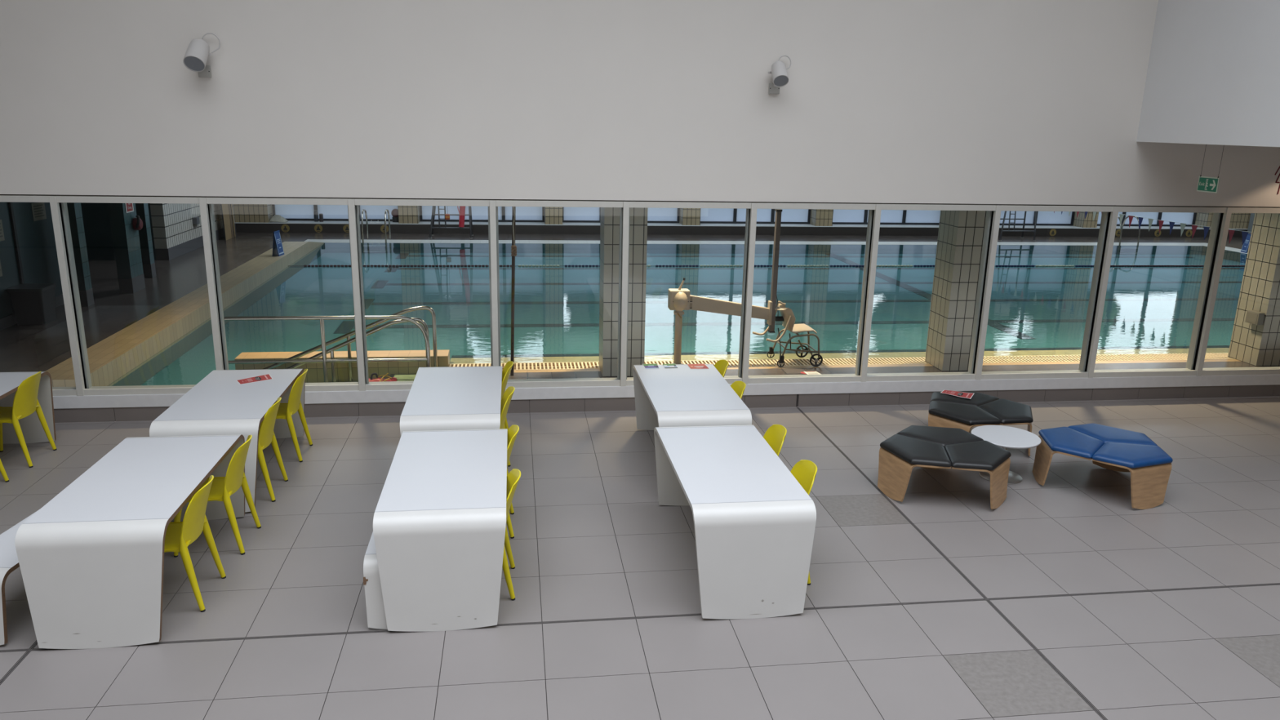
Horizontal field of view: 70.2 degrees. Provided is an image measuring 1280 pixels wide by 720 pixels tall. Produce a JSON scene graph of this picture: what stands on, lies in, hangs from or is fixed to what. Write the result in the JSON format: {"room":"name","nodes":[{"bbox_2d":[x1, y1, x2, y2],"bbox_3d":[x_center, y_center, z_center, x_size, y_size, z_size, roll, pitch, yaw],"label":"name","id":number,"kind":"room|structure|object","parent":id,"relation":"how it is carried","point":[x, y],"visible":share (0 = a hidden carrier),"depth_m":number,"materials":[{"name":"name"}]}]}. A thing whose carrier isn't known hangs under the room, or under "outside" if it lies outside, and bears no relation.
{"room":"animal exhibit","nodes":[
{"label":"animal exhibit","id":0,"kind":"room"},
{"bbox_2d":[0,201,64,330],"bbox_3d":[-9.115,-2.399,11.717,0.230,4.500,6.490,-1,15,-8],"label":"wall","id":1,"kind":"structure","parent":0,"point":[28,251],"depth_m":13.74,"materials":[{"name":"tile"}]},
{"bbox_2d":[31,202,46,221],"bbox_3d":[-9.359,-2.316,14.175,0.004,0.270,0.400,-1,15,-8],"label":"paper notice","id":2,"kind":"object","parent":1,"relation":"attached to","point":[38,210],"visible":0.98,"depth_m":14.17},
{"bbox_2d":[80,202,155,260],"bbox_3d":[-10.733,-3.659,16.376,1.580,4.500,16.490,-1,15,-8],"label":"wall","id":3,"kind":"structure","parent":0,"point":[95,216],"depth_m":19.15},
{"bbox_2d":[149,203,235,248],"bbox_3d":[-10.545,-5.159,21.611,0.250,4.250,5.750,-1,15,-8],"label":"wall","id":4,"kind":"structure","parent":0,"point":[172,224],"depth_m":19.94,"materials":[{"name":"tile"}]},
{"bbox_2d":[155,222,236,260],"bbox_3d":[-10.587,-2.983,22.183,0.262,0.250,5.750,-1,15,-8],"label":"baseboard","id":5,"kind":"structure","parent":4,"relation":"attached to","point":[168,254],"depth_m":20.31,"materials":[{"name":"tile"}]},
{"bbox_2d":[235,223,1247,237],"bbox_3d":[3.994,-3.819,26.591,29.870,0.245,0.800,-1,15,-8],"label":"baseboard","id":6,"kind":"structure","parent":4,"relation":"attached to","point":[240,228],"depth_m":25.86,"materials":[{"name":"tile"}]},
{"bbox_2d":[235,220,1248,229],"bbox_3d":[3.998,-3.947,26.550,29.870,0.023,0.815,-1,15,-8],"label":"trim","id":7,"kind":"structure","parent":4,"relation":"attached to","point":[289,221],"depth_m":26.12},
{"bbox_2d":[233,204,272,222],"bbox_3d":[-10.329,-5.799,24.030,0.850,4.232,0.750,-1,15,-8],"label":"column","id":8,"kind":"structure","parent":7,"relation":"on","point":[246,213],"depth_m":24.16,"materials":[{"name":"tile"}]},
{"bbox_2d":[397,205,420,223],"bbox_3d":[-6.302,-5.855,24.580,0.520,4.232,0.750,-1,15,-8],"label":"column","id":9,"kind":"structure","parent":7,"relation":"on","point":[406,214],"depth_m":24.70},
{"bbox_2d":[544,206,562,224],"bbox_3d":[-2.399,-5.909,25.113,0.480,4.232,0.750,-1,15,-8],"label":"column","id":10,"kind":"structure","parent":7,"relation":"on","point":[553,215],"depth_m":25.23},
{"bbox_2d":[679,208,700,225],"bbox_3d":[1.450,-5.963,25.639,0.510,4.232,0.750,-1,15,-8],"label":"column","id":11,"kind":"structure","parent":7,"relation":"on","point":[687,216],"depth_m":25.76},
{"bbox_2d":[809,208,833,226],"bbox_3d":[5.314,-6.017,26.166,0.510,4.232,0.750,-1,15,-8],"label":"column","id":12,"kind":"structure","parent":7,"relation":"on","point":[819,217],"depth_m":26.30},
{"bbox_2d":[1072,211,1098,227],"bbox_3d":[13.566,-6.133,27.293,0.450,4.232,0.750,-1,15,-8],"label":"column","id":13,"kind":"structure","parent":7,"relation":"on","point":[1080,221],"depth_m":27.45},
{"bbox_2d":[1194,212,1250,228],"bbox_3d":[18.124,-6.196,27.916,1.450,4.232,0.750,-1,15,-8],"label":"column","id":14,"kind":"structure","parent":7,"relation":"on","point":[1237,220],"depth_m":28.08,"materials":[{"name":"tile"}]},
{"bbox_2d":[234,350,449,382],"bbox_3d":[-3.771,0.186,11.692,2.600,0.540,0.330,-1,15,-8],"label":"wall","id":15,"kind":"structure","parent":0,"point":[314,374],"depth_m":11.55,"materials":[{"name":"beige tile"}]},
{"bbox_2d":[304,239,1247,253],"bbox_3d":[4.896,-1.419,18.799,25.260,0.400,12.890,-1,15,-8],"label":"trim","id":16,"kind":"structure","parent":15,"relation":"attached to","point":[366,241],"depth_m":24.45,"materials":[{"name":"tile"}]},
{"bbox_2d":[448,352,1234,370],"bbox_3d":[7.604,-0.030,13.006,20.300,0.032,0.350,-1,15,-8],"label":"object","id":17,"kind":"structure","parent":15,"relation":"attached to","point":[1157,357],"depth_m":12.43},
{"bbox_2d":[449,345,1241,372],"bbox_3d":[7.867,0.089,13.304,20.900,0.400,1.020,-1,15,-8],"label":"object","id":18,"kind":"structure","parent":15,"relation":"attached to","point":[572,357],"depth_m":12.67,"materials":[{"name":"beige tile"}]},
{"bbox_2d":[328,373,416,382],"bbox_3d":[-3.346,0.465,11.011,1.950,0.363,1.230,-1,15,-8],"label":"steps","id":19,"kind":"structure","parent":0,"point":[400,377],"depth_m":11.50,"materials":[{"name":"tile"}]},
{"bbox_2d":[223,315,431,382],"bbox_3d":[-3.747,-0.036,10.848,2.474,1.000,0.100,-1,15,-8],"label":"guard rail","id":20,"kind":"object","parent":19,"relation":"on","point":[322,318],"visible":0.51,"depth_m":10.79,"materials":[{"name":"metal"}]},
{"bbox_2d":[261,306,437,381],"bbox_3d":[-3.707,-0.201,11.332,2.359,0.952,0.100,-1,15,-8],"label":"handrail","id":21,"kind":"object","parent":19,"relation":"on","point":[348,335],"visible":0.81,"depth_m":11.32,"materials":[{"name":"metal"}]},
{"bbox_2d":[284,317,429,382],"bbox_3d":[-3.513,-0.045,10.941,1.934,0.938,0.048,-1,15,-8],"label":"handrail","id":22,"kind":"object","parent":19,"relation":"on","point":[423,322],"visible":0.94,"depth_m":10.89,"materials":[{"name":"metal"}]},
{"bbox_2d":[0,396,1279,719],"bbox_3d":[0.065,2.261,3.697,27.219,0.050,13.110,-1,15,-8],"label":"floor","id":23,"kind":"structure","parent":0,"point":[1064,599],"depth_m":6.17,"materials":[{"name":"tile"}]},
{"bbox_2d":[0,510,38,644],"bbox_3d":[-3.921,1.274,6.141,0.360,0.453,1.660,1,15,0],"label":"bench","id":24,"kind":"object","parent":23,"relation":"on","point":[9,562],"visible":0.12,"depth_m":5.47,"materials":[{"name":"plastic"}]},
{"bbox_2d":[0,371,56,444],"bbox_3d":[-5.808,0.665,7.733,0.810,0.743,1.830,-1,15,-8],"label":"table","id":25,"kind":"object","parent":23,"relation":"on","point":[33,431],"visible":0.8,"depth_m":8.59,"materials":[{"name":"plastic"}]},
{"bbox_2d":[0,371,57,467],"bbox_3d":[-5.654,0.513,8.189,0.549,0.810,0.471,-1,15,-8],"label":"chair","id":26,"kind":"object","parent":23,"relation":"on","point":[25,402],"visible":1,"depth_m":8.09,"materials":[{"name":"plastic"}]},
{"bbox_2d":[14,434,244,648],"bbox_3d":[-3.325,1.124,6.193,0.810,0.743,1.830,-1,15,-8],"label":"table","id":27,"kind":"object","parent":23,"relation":"on","point":[91,559],"visible":0.97,"depth_m":5.39,"materials":[{"name":"plastic"}]},
{"bbox_2d":[164,475,226,612],"bbox_3d":[-3.033,1.168,5.917,0.549,0.810,0.471,-1,15,-8],"label":"chair","id":28,"kind":"object","parent":23,"relation":"on","point":[179,535],"visible":0.69,"depth_m":5.80,"materials":[{"name":"plastic"}]},
{"bbox_2d":[173,435,261,557],"bbox_3d":[-3.110,0.965,6.682,0.549,0.810,0.471,-1,15,-8],"label":"chair","id":29,"kind":"object","parent":23,"relation":"on","point":[222,487],"visible":0.78,"depth_m":6.56,"materials":[{"name":"plastic"}]},
{"bbox_2d":[149,368,305,511],"bbox_3d":[-3.529,0.642,8.010,0.810,0.743,1.830,-1,15,-8],"label":"table","id":30,"kind":"object","parent":23,"relation":"on","point":[217,405],"visible":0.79,"depth_m":7.57,"materials":[{"name":"plastic"}]},
{"bbox_2d":[235,373,273,384],"bbox_3d":[-3.521,0.173,8.325,0.330,0.002,0.203,-11,19,-40],"label":"leaflet","id":31,"kind":"object","parent":30,"relation":"on","point":[264,377],"visible":1,"depth_m":8.31,"materials":[{"name":"red paper"}]},
{"bbox_2d":[257,397,288,502],"bbox_3d":[-3.252,0.723,7.590,0.549,0.810,0.471,-1,15,-8],"label":"chair","id":32,"kind":"object","parent":23,"relation":"on","point":[266,433],"visible":0.59,"depth_m":7.46,"materials":[{"name":"plastic"}]},
{"bbox_2d":[259,368,312,462],"bbox_3d":[-3.348,0.494,8.455,0.549,0.810,0.471,-1,15,-8],"label":"chair","id":33,"kind":"object","parent":23,"relation":"on","point":[285,411],"visible":0.7,"depth_m":8.33,"materials":[{"name":"plastic"}]},
{"bbox_2d":[363,532,387,629],"bbox_3d":[-1.633,1.252,6.417,0.361,0.453,1.660,-1,15,-8],"label":"bench","id":34,"kind":"object","parent":23,"relation":"on","point":[375,613],"visible":0.17,"depth_m":5.63,"materials":[{"name":"plastic"}]},
{"bbox_2d":[373,428,507,631],"bbox_3d":[-1.342,1.099,6.454,0.800,0.743,1.830,-1,15,-8],"label":"table","id":35,"kind":"object","parent":23,"relation":"on","point":[439,519],"visible":1,"depth_m":5.65,"materials":[{"name":"plastic"}]},
{"bbox_2d":[400,365,502,435],"bbox_3d":[-1.656,0.617,8.261,0.800,0.743,1.830,-1,15,-8],"label":"table","id":36,"kind":"object","parent":23,"relation":"on","point":[444,397],"visible":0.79,"depth_m":7.84,"materials":[{"name":"white laminate"}]},
{"bbox_2d":[499,386,515,475],"bbox_3d":[-1.377,0.646,8.041,0.549,0.810,0.471,-1,15,-8],"label":"chair","id":37,"kind":"object","parent":23,"relation":"on","point":[507,397],"visible":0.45,"depth_m":7.93,"materials":[{"name":"plastic"}]},
{"bbox_2d":[501,360,513,429],"bbox_3d":[-1.505,0.422,8.883,0.549,0.810,0.471,-1,15,-8],"label":"chair","id":38,"kind":"object","parent":23,"relation":"on","point":[507,369],"visible":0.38,"depth_m":8.76,"materials":[{"name":"plastic"}]},
{"bbox_2d":[502,468,520,600],"bbox_3d":[-1.075,1.152,6.140,0.549,0.810,0.471,-1,15,-8],"label":"chair","id":39,"kind":"object","parent":23,"relation":"on","point":[513,477],"visible":0.33,"depth_m":6.04,"materials":[{"name":"plastic"}]},
{"bbox_2d":[506,424,519,538],"bbox_3d":[-1.205,0.915,7.030,0.549,0.810,0.471,-1,15,-8],"label":"chair","id":40,"kind":"object","parent":23,"relation":"on","point":[513,431],"visible":0.29,"depth_m":6.93,"materials":[{"name":"plastic"}]},
{"bbox_2d":[632,364,751,430],"bbox_3d":[0.429,0.597,8.511,0.800,0.743,1.830,-1,15,-8],"label":"table","id":41,"kind":"object","parent":23,"relation":"on","point":[682,396],"visible":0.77,"depth_m":8.19,"materials":[{"name":"white laminate"}]},
{"bbox_2d":[653,425,816,619],"bbox_3d":[0.616,1.084,6.673,0.800,0.743,1.830,-1,15,-8],"label":"table","id":42,"kind":"object","parent":23,"relation":"on","point":[754,522],"visible":1,"depth_m":5.88,"materials":[{"name":"plastic"}]},
{"bbox_2d":[763,424,786,456],"bbox_3d":[0.855,0.922,7.175,0.549,0.810,0.471,-1,15,-8],"label":"chair","id":43,"kind":"object","parent":23,"relation":"on","point":[775,436],"visible":0.2,"depth_m":7.18,"materials":[{"name":"plastic"}]},
{"bbox_2d":[790,459,817,585],"bbox_3d":[0.945,1.121,6.426,0.549,0.810,0.471,-1,15,-8],"label":"chair","id":44,"kind":"object","parent":23,"relation":"on","point":[804,471],"visible":0.22,"depth_m":6.42,"materials":[{"name":"plastic"}]},
{"bbox_2d":[877,425,1011,509],"bbox_3d":[2.655,0.930,8.030,1.099,0.436,0.983,4,15,9],"label":"bench","id":45,"kind":"object","parent":23,"relation":"on","point":[931,447],"visible":1,"depth_m":7.78,"materials":[{"name":"black leather"}]},
{"bbox_2d":[880,434,951,466],"bbox_3d":[2.364,0.764,7.875,0.551,0.049,0.673,4,15,9],"label":"cushion","id":46,"kind":"object","parent":45,"relation":"on","point":[912,450],"depth_m":7.80,"materials":[{"name":"black leather"}]},
{"bbox_2d":[896,425,983,446],"bbox_3d":[2.695,0.690,8.188,0.769,0.049,0.506,4,15,9],"label":"cushion","id":47,"kind":"object","parent":45,"relation":"on","point":[943,436],"depth_m":8.12,"materials":[{"name":"black leather"}]},
{"bbox_2d":[944,440,1011,470],"bbox_3d":[2.902,0.799,7.790,0.551,0.049,0.673,4,15,9],"label":"cushion","id":48,"kind":"object","parent":45,"relation":"on","point":[960,455],"depth_m":7.69,"materials":[{"name":"black leather"}]},
{"bbox_2d":[928,391,1033,456],"bbox_3d":[3.357,0.647,9.168,1.099,0.436,0.983,-1,15,-10],"label":"bench","id":49,"kind":"object","parent":23,"relation":"on","point":[946,411],"visible":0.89,"depth_m":8.89,"materials":[{"name":"leather"}]},
{"bbox_2d":[928,400,1001,424],"bbox_3d":[3.118,0.505,8.925,0.551,0.049,0.673,-1,15,-10],"label":"cushion","id":50,"kind":"object","parent":49,"relation":"on","point":[957,412],"depth_m":8.84,"materials":[{"name":"black leather"}]},
{"bbox_2d":[929,391,999,406],"bbox_3d":[3.324,0.405,9.325,0.769,0.049,0.506,-1,15,-10],"label":"cushion","id":51,"kind":"object","parent":49,"relation":"on","point":[979,399],"depth_m":9.23,"materials":[{"name":"black leather"}]},
{"bbox_2d":[978,398,1033,423],"bbox_3d":[3.656,0.493,9.017,0.551,0.049,0.673,-1,15,-10],"label":"cushion","id":52,"kind":"object","parent":49,"relation":"on","point":[1006,411],"depth_m":8.92,"materials":[{"name":"black leather"}]},
{"bbox_2d":[971,425,1041,484],"bbox_3d":[3.328,0.880,8.341,0.596,0.400,0.596,-1,15,-8],"label":"round side table","id":53,"kind":"object","parent":23,"relation":"on","point":[1004,437],"visible":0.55,"depth_m":8.28,"materials":[{"name":"plastic"}]},
{"bbox_2d":[1032,423,1173,509],"bbox_3d":[4.164,0.920,8.193,1.099,0.436,0.983,13,19,37],"label":"bench","id":54,"kind":"object","parent":23,"relation":"on","point":[1112,448],"visible":1,"depth_m":7.92,"materials":[{"name":"blue leather"}]},
{"bbox_2d":[1038,426,1104,458],"bbox_3d":[3.858,0.714,8.193,0.551,0.049,0.673,13,19,37],"label":"cushion","id":55,"kind":"object","parent":54,"relation":"on","point":[1081,442],"depth_m":8.10,"materials":[{"name":"blue leather"}]},
{"bbox_2d":[1067,423,1157,445],"bbox_3d":[4.305,0.694,8.307,0.769,0.049,0.506,13,19,37],"label":"cushion","id":56,"kind":"object","parent":54,"relation":"on","point":[1104,433],"depth_m":8.27,"materials":[{"name":"blue leather"}]},
{"bbox_2d":[1092,442,1173,468],"bbox_3d":[4.281,0.810,7.861,0.551,0.049,0.673,13,19,37],"label":"cushion","id":57,"kind":"object","parent":54,"relation":"on","point":[1122,455],"depth_m":7.76,"materials":[{"name":"blue leather"}]},
{"bbox_2d":[0,0,1279,207],"bbox_3d":[-0.613,-4.642,8.767,27.000,6.104,0.304,-1,15,-8],"label":"wall","id":58,"kind":"structure","parent":0,"point":[1034,102],"depth_m":9.17,"materials":[{"name":"paint"}]},
{"bbox_2d":[0,195,77,395],"bbox_3d":[-6.370,-0.618,8.967,1.409,1.999,0.202,-1,15,-8],"label":"window","id":59,"kind":"structure","parent":58,"relation":"in","point":[56,391],"depth_m":8.72,"materials":[{"name":"metal"}]},
{"bbox_2d":[48,195,199,395],"bbox_3d":[-5.009,-0.637,9.153,1.377,1.999,0.202,-1,15,-8],"label":"window","id":60,"kind":"structure","parent":58,"relation":"in","point":[59,208],"depth_m":9.01,"materials":[{"name":"metal"}]},
{"bbox_2d":[182,32,220,77],"bbox_3d":[-4.087,-2.832,8.428,0.234,0.399,0.342,5,15,13],"label":"wall spotlight","id":61,"kind":"object","parent":58,"relation":"attached to","point":[195,59],"visible":1,"depth_m":8.38,"materials":[{"name":"metal"}]},
{"bbox_2d":[199,197,359,391],"bbox_3d":[-3.639,-0.656,9.340,1.426,1.999,0.202,-1,15,-8],"label":"window","id":62,"kind":"structure","parent":58,"relation":"in","point":[206,211],"depth_m":9.13,"materials":[{"name":"metal"}]},
{"bbox_2d":[347,198,493,391],"bbox_3d":[-2.250,-0.676,9.530,1.416,1.999,0.202,-1,15,-8],"label":"window","id":63,"kind":"structure","parent":58,"relation":"in","point":[353,204],"depth_m":9.35,"materials":[{"name":"metal"}]},
{"bbox_2d":[489,200,623,387],"bbox_3d":[-0.878,-0.695,9.717,1.393,1.999,0.202,-1,15,-8],"label":"window","id":64,"kind":"structure","parent":58,"relation":"in","point":[494,204],"depth_m":9.60,"materials":[{"name":"metal"}]},
{"bbox_2d":[0,194,1279,207],"bbox_3d":[-0.680,-1.688,9.560,27.000,0.014,0.270,-1,15,-8],"label":"trim","id":65,"kind":"structure","parent":58,"relation":"attached to","point":[0,194],"depth_m":9.48,"materials":[{"name":"metal"}]},
{"bbox_2d":[619,201,751,386],"bbox_3d":[0.481,-0.714,9.902,1.388,1.999,0.202,-1,15,-8],"label":"window","id":66,"kind":"structure","parent":58,"relation":"in","point":[624,380],"depth_m":9.74,"materials":[{"name":"metal"}]},
{"bbox_2d":[768,55,791,93],"bbox_3d":[1.430,-2.889,9.199,0.245,0.380,0.310,-1,15,-8],"label":"wall spotlight","id":67,"kind":"object","parent":58,"relation":"attached to","point":[779,70],"visible":1,"depth_m":9.14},
{"bbox_2d":[740,202,875,383],"bbox_3d":[1.843,-0.733,10.088,1.400,1.999,0.202,-1,15,-8],"label":"window","id":68,"kind":"structure","parent":58,"relation":"in","point":[856,377],"depth_m":10.04,"materials":[{"name":"metal"}]},
{"bbox_2d":[854,204,995,382],"bbox_3d":[3.213,-0.752,10.276,1.404,1.999,0.202,-1,15,-8],"label":"window","id":69,"kind":"structure","parent":58,"relation":"in","point":[865,377],"depth_m":10.22,"materials":[{"name":"metal"}]},
{"bbox_2d":[968,204,1113,379],"bbox_3d":[4.597,-0.772,10.465,1.427,1.999,0.202,-1,15,-8],"label":"window","id":70,"kind":"structure","parent":58,"relation":"in","point":[980,375],"depth_m":10.42,"materials":[{"name":"metal"}]},
{"bbox_2d":[1078,205,1226,377],"bbox_3d":[5.992,-0.791,10.655,1.427,1.999,0.202,-1,15,-8],"label":"window","id":71,"kind":"structure","parent":58,"relation":"in","point":[1111,229],"depth_m":10.61,"materials":[{"name":"metal"}]},
{"bbox_2d":[1185,207,1279,376],"bbox_3d":[7.383,-0.811,10.845,1.419,1.999,0.202,-1,15,-8],"label":"window","id":72,"kind":"structure","parent":58,"relation":"in","point":[1225,219],"depth_m":10.73,"materials":[{"name":"metal"}]},
{"bbox_2d":[0,232,1279,422],"bbox_3d":[4.205,-1.460,18.899,31.600,0.400,16.190,-1,15,-8],"label":"pool deck","id":73,"kind":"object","parent":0,"point":[23,348],"visible":0.13,"depth_m":15.60,"materials":[{"name":"tile"}]},
{"bbox_2d":[7,283,56,324],"bbox_3d":[-9.003,-0.829,13.534,0.470,0.545,0.470,-1,15,-8],"label":"waste bin","id":74,"kind":"object","parent":73,"relation":"on","point":[33,304],"visible":1,"depth_m":13.37,"materials":[{"name":"plastic"}]},
{"bbox_2d":[66,202,94,306],"bbox_3d":[-9.023,-3.070,14.277,0.224,4.500,0.230,-1,15,-8],"label":"column","id":75,"kind":"structure","parent":73,"relation":"on","point":[74,209],"depth_m":14.59,"materials":[{"name":"teal tile"}]},
{"bbox_2d":[108,203,145,293],"bbox_3d":[-8.941,-3.405,15.562,0.224,4.500,0.540,-1,15,-8],"label":"column","id":76,"kind":"structure","parent":73,"relation":"on","point":[126,244],"depth_m":15.77,"materials":[{"name":"teal tile"}]},
{"bbox_2d":[135,203,155,278],"bbox_3d":[-9.390,-3.766,16.896,0.224,4.500,0.200,-1,15,-8],"label":"column","id":77,"kind":"structure","parent":73,"relation":"on","point":[142,209],"depth_m":17.24,"materials":[{"name":"teal tile"}]},
{"bbox_2d":[45,241,324,386],"bbox_3d":[-7.240,-1.157,16.299,0.530,0.650,13.250,-1,15,-8],"label":"pool edge","id":78,"kind":"object","parent":73,"relation":"on","point":[113,358],"visible":0.56,"depth_m":12.78,"materials":[{"name":"beige tile"}]},
{"bbox_2d":[271,230,284,256],"bbox_3d":[-7.480,-2.408,18.778,0.140,0.502,0.300,1,15,-1],"label":"sign","id":79,"kind":"object","parent":78,"relation":"on","point":[277,249],"visible":1,"depth_m":18.75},
{"bbox_2d":[274,232,284,254],"bbox_3d":[-7.444,-2.419,18.776,0.064,0.452,0.280,1,15,-1],"label":"print","id":80,"kind":"object","parent":79,"relation":"attached to","point":[278,249],"depth_m":18.77},
{"bbox_2d":[220,204,231,240],"bbox_3d":[-10.356,-4.258,22.425,0.120,2.602,0.800,-1,15,-8],"label":"board","id":81,"kind":"object","parent":73,"relation":"on","point":[224,207],"visible":0.36,"depth_m":22.73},
{"bbox_2d":[428,205,473,238],"bbox_3d":[-5.018,-4.433,24.041,1.150,2.354,0.736,-1,15,-8],"label":"chair","id":82,"kind":"object","parent":73,"relation":"on","point":[433,217],"visible":0.23,"depth_m":23.99,"materials":[{"name":"metal"}]},
{"bbox_2d":[510,206,516,375],"bbox_3d":[-1.493,-1.978,10.750,0.140,4.501,0.086,-1,15,-8],"label":"pole","id":83,"kind":"object","parent":73,"relation":"on","point":[513,247],"visible":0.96,"depth_m":11.02,"materials":[{"name":"brown metal"}]},
{"bbox_2d":[599,207,648,377],"bbox_3d":[-0.195,-2.036,11.076,0.520,4.500,0.520,-1,15,-8],"label":"column","id":84,"kind":"structure","parent":73,"relation":"on","point":[610,216],"depth_m":11.13,"materials":[{"name":"tile"}]},
{"bbox_2d":[667,208,782,364],"bbox_3d":[1.091,-0.928,11.810,1.427,2.040,0.264,-1,15,-8],"label":"lift","id":85,"kind":"object","parent":73,"relation":"on","point":[679,300],"visible":0.88,"depth_m":11.85,"materials":[{"name":"beige"}]},
{"bbox_2d":[752,295,822,367],"bbox_3d":[1.970,-0.428,12.123,0.857,0.951,0.522,-1,15,-8],"label":"chair","id":86,"kind":"object","parent":73,"relation":"on","point":[788,317],"visible":0.95,"depth_m":12.01,"materials":[{"name":"beige plastic"}]},
{"bbox_2d":[924,210,986,371],"bbox_3d":[4.243,-2.098,11.682,0.520,4.500,0.520,-1,15,-8],"label":"column","id":87,"kind":"structure","parent":73,"relation":"on","point":[961,233],"depth_m":11.80,"materials":[{"name":"tile"}]},
{"bbox_2d":[998,210,1036,240],"bbox_3d":[10.834,-4.655,26.206,1.150,2.354,0.736,-1,15,-8],"label":"chair","id":88,"kind":"object","parent":73,"relation":"on","point":[1023,230],"visible":0.2,"depth_m":26.12,"materials":[{"name":"metal"}]},
{"bbox_2d":[1227,213,1279,365],"bbox_3d":[8.790,-2.161,12.303,0.520,4.500,0.520,-1,15,-8],"label":"column","id":89,"kind":"structure","parent":73,"relation":"on","point":[1260,291],"depth_m":12.54,"materials":[{"name":"tile"}]},
{"bbox_2d":[1244,310,1265,324],"bbox_3d":[8.461,-0.584,12.530,0.094,0.170,0.220,-1,15,-8],"label":"box","id":90,"kind":"object","parent":89,"relation":"attached to","point":[1255,317],"visible":1,"depth_m":12.47,"materials":[{"name":"grey paint"}]},
{"bbox_2d":[111,242,1245,386],"bbox_3d":[4.972,-1.198,18.002,24.130,0.420,13.250,-1,15,-8],"label":"swimming pool","id":91,"kind":"structure","parent":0,"point":[299,290],"depth_m":17.75,"materials":[{"name":"liquid"}]},
{"bbox_2d":[361,208,391,253],"bbox_3d":[-6.686,-3.295,23.072,0.602,1.048,0.862,-1,15,-8],"label":"pool ladder","id":92,"kind":"object","parent":91,"relation":"on","point":[363,210],"visible":1,"depth_m":22.78,"materials":[{"name":"metal"}]},
{"bbox_2d":[333,253,1244,339],"bbox_3d":[5.723,-1.469,19.266,22.293,0.015,12.089,-1,15,-8],"label":"lane rope","id":93,"kind":"object","parent":91,"relation":"attached to","point":[345,326],"depth_m":18.71,"materials":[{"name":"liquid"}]},
{"bbox_2d":[1023,244,1247,262],"bbox_3d":[4.977,-1.401,17.948,24.130,0.001,13.250,-1,15,-8],"label":"pool water","id":94,"kind":"object","parent":91,"relation":"in","point":[1183,251],"visible":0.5,"depth_m":24.70,"materials":[{"name":"liquid"}]},
{"bbox_2d":[303,264,1244,266],"bbox_3d":[4.597,-2.131,20.651,24.130,0.048,0.048,-1,15,-8],"label":"lane rope","id":95,"kind":"object","parent":94,"relation":"on","point":[304,265],"visible":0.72,"depth_m":20.46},
{"bbox_2d":[1053,211,1251,244],"bbox_3d":[11.072,-3.075,19.857,0.018,0.517,14.300,-1,15,-8],"label":"bunting","id":96,"kind":"object","parent":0,"point":[1231,232],"visible":0.41,"depth_m":19.13,"materials":[{"name":"blue fabric"}]},
{"bbox_2d":[1136,0,1279,146],"bbox_3d":[6.545,-3.360,3.111,0.250,5.407,13.106,-1,15,-8],"label":"wall","id":97,"kind":"structure","parent":0,"point":[1213,76],"depth_m":8.92,"materials":[{"name":"paint"}]},
{"bbox_3d":[10.114,-0.873,4.272,7.067,0.155,13.106,-1,15,-8],"label":"ceiling","id":98,"kind":"structure","parent":0,"visible":0},
{"bbox_2d":[1196,144,1224,193],"bbox_3d":[5.898,-1.981,9.403,0.012,0.488,0.284,-1,15,-8],"label":"exit sign","id":99,"kind":"object","parent":98,"relation":"hanging from","point":[1209,184],"visible":0.98,"depth_m":9.43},
{"bbox_3d":[3.469,-1.730,10.220,35.400,4.500,0.500,-1,15,-8],"label":"wall","id":100,"kind":"structure","parent":0,"visible":0},
{"bbox_2d":[53,373,1279,408],"bbox_3d":[-0.721,0.319,10.066,27.000,0.133,0.312,-1,15,-8],"label":"trim","id":101,"kind":"structure","parent":100,"relation":"attached to","point":[771,388],"depth_m":10.29,"materials":[{"name":"paint"}]},
{"bbox_2d":[53,384,1279,422],"bbox_3d":[-0.815,0.493,9.959,27.219,0.150,0.020,-1,15,-8],"label":"baseboard","id":102,"kind":"structure","parent":100,"relation":"attached to","point":[527,406],"depth_m":10.30,"materials":[{"name":"tile"}]},
{"bbox_3d":[4.081,-7.786,25.549,29.870,0.550,0.800,-1,15,-8],"label":"wall","id":103,"kind":"structure","parent":0,"visible":0},
{"bbox_2d":[271,204,398,221],"bbox_3d":[-8.264,-5.608,24.558,3.380,3.682,0.090,-1,15,-8],"label":"window","id":104,"kind":"structure","parent":103,"relation":"in","point":[290,212],"depth_m":24.93,"materials":[{"name":"clear glass"}]},
{"bbox_2d":[419,205,544,222],"bbox_3d":[-4.371,-5.662,25.090,3.440,3.682,0.090,-1,15,-8],"label":"window","id":105,"kind":"structure","parent":103,"relation":"in","point":[479,214],"depth_m":25.51,"materials":[{"name":"clear glass"}]},
{"bbox_2d":[562,207,679,222],"bbox_3d":[-0.512,-5.716,25.617,3.390,3.682,0.090,-1,15,-8],"label":"window","id":106,"kind":"structure","parent":103,"relation":"in","point":[571,215],"depth_m":25.93,"materials":[{"name":"clear glass"}]},
{"bbox_2d":[700,208,810,223],"bbox_3d":[3.352,-5.770,26.145,3.390,3.682,0.090,-1,15,-8],"label":"window","id":107,"kind":"structure","parent":103,"relation":"in","point":[708,215],"depth_m":26.54,"materials":[{"name":"clear glass"}]},
{"bbox_2d":[832,209,940,224],"bbox_3d":[7.320,-5.826,26.686,3.600,3.682,0.090,-1,15,-8],"label":"window","id":108,"kind":"structure","parent":103,"relation":"in","point":[840,216],"depth_m":27.12,"materials":[{"name":"clear glass"}]},
{"bbox_2d":[999,210,1075,226],"bbox_3d":[11.456,-5.883,27.251,3.750,3.682,0.090,-1,15,-8],"label":"window","id":109,"kind":"structure","parent":103,"relation":"in","point":[1043,218],"depth_m":27.76,"materials":[{"name":"clear glass"}]},
{"bbox_2d":[1097,211,1196,226],"bbox_3d":[15.567,-5.941,27.813,3.650,3.682,0.090,-1,15,-8],"label":"window","id":110,"kind":"structure","parent":103,"relation":"in","point":[1186,218],"depth_m":28.29,"materials":[{"name":"clear glass"}]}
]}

